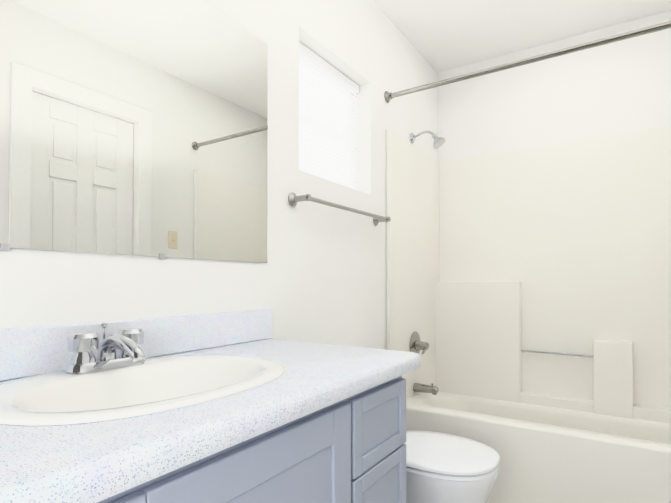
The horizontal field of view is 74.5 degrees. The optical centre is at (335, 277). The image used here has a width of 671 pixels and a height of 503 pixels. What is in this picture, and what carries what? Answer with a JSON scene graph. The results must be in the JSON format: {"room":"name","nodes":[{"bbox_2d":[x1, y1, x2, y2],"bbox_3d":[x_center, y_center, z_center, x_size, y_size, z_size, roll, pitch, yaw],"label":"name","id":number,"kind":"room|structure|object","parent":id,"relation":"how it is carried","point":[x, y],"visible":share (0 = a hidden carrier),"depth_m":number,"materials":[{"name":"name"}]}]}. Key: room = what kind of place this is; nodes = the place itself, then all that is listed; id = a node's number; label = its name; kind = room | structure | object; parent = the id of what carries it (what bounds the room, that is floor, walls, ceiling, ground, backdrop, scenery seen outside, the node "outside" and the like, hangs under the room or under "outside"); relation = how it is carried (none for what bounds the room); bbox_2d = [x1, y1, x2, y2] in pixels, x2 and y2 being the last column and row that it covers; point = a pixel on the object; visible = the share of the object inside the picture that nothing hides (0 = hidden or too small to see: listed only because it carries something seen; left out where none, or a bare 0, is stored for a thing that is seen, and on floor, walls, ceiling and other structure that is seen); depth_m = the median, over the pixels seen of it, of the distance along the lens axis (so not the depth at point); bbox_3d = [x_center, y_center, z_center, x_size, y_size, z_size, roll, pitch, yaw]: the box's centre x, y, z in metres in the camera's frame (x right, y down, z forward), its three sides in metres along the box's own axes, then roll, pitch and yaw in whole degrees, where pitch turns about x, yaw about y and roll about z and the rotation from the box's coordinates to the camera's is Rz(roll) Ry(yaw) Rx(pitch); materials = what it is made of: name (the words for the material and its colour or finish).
{"room":"bathroom","nodes":[
{"label":"bathroom","id":0,"kind":"room"},
{"bbox_2d":[0,0,437,380],"bbox_3d":[-0.348,-0.165,1.481,0.140,2.430,3.830,0,-1,33],"label":"wall","id":1,"kind":"structure","parent":0,"point":[319,276],"depth_m":1.67,"materials":[{"name":"white paint"}]},
{"bbox_2d":[0,0,267,262],"bbox_3d":[-0.560,-0.430,1.024,0.008,0.761,1.187,0,-1,33],"label":"mirror","id":2,"kind":"object","parent":1,"relation":"attached to","point":[134,127],"visible":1,"depth_m":1.10,"materials":[{"name":"clear glass"}]},
{"bbox_2d":[0,309,272,380],"bbox_3d":[-0.550,0.154,1.018,0.020,0.100,1.200,0,-1,33],"label":"backsplash","id":3,"kind":"structure","parent":1,"relation":"attached to","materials":[{"name":"laminate"}]},
{"bbox_2d":[299,57,352,185],"bbox_3d":[-0.080,-0.679,1.982,0.032,0.546,0.566,0,-1,33],"label":"window","id":4,"kind":"structure","parent":1,"relation":"in","point":[313,67],"depth_m":2.15,"materials":[{"name":"white plastic"}]},
{"bbox_2d":[299,42,358,189],"bbox_3d":[-0.049,-0.679,1.961,0.032,0.542,0.560,0,-1,33],"label":"window blinds","id":5,"kind":"object","parent":4,"relation":"attached to","point":[309,56],"visible":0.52,"depth_m":1.97,"materials":[{"name":"white plastic"}]},
{"bbox_2d":[288,192,390,225],"bbox_3d":[0.053,-0.285,1.893,0.080,0.052,0.707,0,-1,33],"label":"towel rail","id":6,"kind":"object","parent":1,"relation":"attached to","point":[293,199],"visible":1,"depth_m":1.74,"materials":[{"name":"silver metal"}]},
{"bbox_2d":[410,131,445,148],"bbox_3d":[0.530,-0.786,2.522,0.198,0.112,0.074,0,-1,33],"label":"shower head","id":7,"kind":"object","parent":1,"relation":"attached to","point":[439,142],"visible":1,"depth_m":2.50},
{"bbox_2d":[384,21,670,102],"bbox_3d":[0.903,-0.945,1.888,1.517,0.060,0.060,0,-1,33],"label":"rail","id":8,"kind":"object","parent":1,"relation":"attached to","point":[388,96],"visible":1,"depth_m":1.90,"materials":[{"name":"silver metal"}]},
{"bbox_2d":[373,0,670,72],"bbox_3d":[0.347,-1.436,1.043,1.800,0.100,3.830,0,-1,33],"label":"ceiling","id":9,"kind":"structure","parent":0,"point":[442,35],"depth_m":2.37,"materials":[{"name":"white paint"}]},
{"bbox_2d":[438,10,670,161],"bbox_3d":[1.356,-0.151,2.571,1.520,2.430,0.140,0,-1,33],"label":"wall","id":10,"kind":"structure","parent":0,"point":[618,87],"depth_m":2.53,"materials":[{"name":"white paint"}]},
{"bbox_3d":[0.347,1.094,1.011,1.800,0.100,3.830,0,-1,33],"label":"floor","id":11,"kind":"structure","parent":0,"visible":0},
{"bbox_2d":[0,309,420,502],"bbox_3d":[-0.325,0.569,0.865,0.558,0.945,1.200,0,-1,33],"label":"bathroom vanity","id":12,"kind":"object","parent":11,"relation":"on","point":[104,412],"visible":1,"depth_m":0.85,"materials":[{"name":"blue paint"}]},
{"bbox_2d":[66,322,144,374],"bbox_3d":[-0.450,0.145,0.922,0.151,0.096,0.164,0,-1,33],"label":"faucet","id":13,"kind":"object","parent":12,"relation":"on","point":[130,359],"depth_m":0.91,"materials":[{"name":"silver metal"}]},
{"bbox_2d":[0,354,283,425],"bbox_3d":[-0.361,0.259,0.863,0.430,0.131,0.564,0,-1,33],"label":"sink","id":14,"kind":"object","parent":12,"relation":"in","point":[128,392],"depth_m":0.86,"materials":[{"name":"white ceramic"}]},
{"bbox_2d":[404,430,499,502],"bbox_3d":[0.278,0.698,1.688,0.662,0.710,0.490,0,-1,33],"label":"toilet","id":15,"kind":"object","parent":11,"relation":"on","point":[444,468],"visible":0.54,"depth_m":1.49,"materials":[{"name":"white ceramic"}]},
{"bbox_2d":[386,126,670,502],"bbox_3d":[1.107,0.144,2.186,1.516,1.830,0.768,0,-1,33],"label":"tub","id":16,"kind":"object","parent":11,"relation":"on","point":[528,295],"visible":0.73,"depth_m":2.45,"materials":[{"name":"white plastic"}]},
{"bbox_2d":[409,332,428,353],"bbox_3d":[0.495,0.393,2.530,0.087,0.156,0.156,0,-1,33],"label":"tub valve","id":17,"kind":"object","parent":16,"relation":"attached to","point":[416,345],"visible":0.94,"depth_m":2.51,"materials":[{"name":"silver metal"}]},
{"bbox_2d":[413,383,438,394],"bbox_3d":[0.517,0.631,2.512,0.140,0.060,0.052,0,-1,33],"label":"tub spout","id":18,"kind":"object","parent":16,"relation":"attached to","point":[425,388],"visible":1,"depth_m":2.50,"materials":[{"name":"silver metal"}]},
{"label":"outside","id":19,"kind":"structure","parent":0,"visible":0},
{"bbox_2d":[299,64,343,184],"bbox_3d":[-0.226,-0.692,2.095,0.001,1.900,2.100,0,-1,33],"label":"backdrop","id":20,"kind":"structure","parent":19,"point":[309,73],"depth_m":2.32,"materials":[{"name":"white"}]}
]}

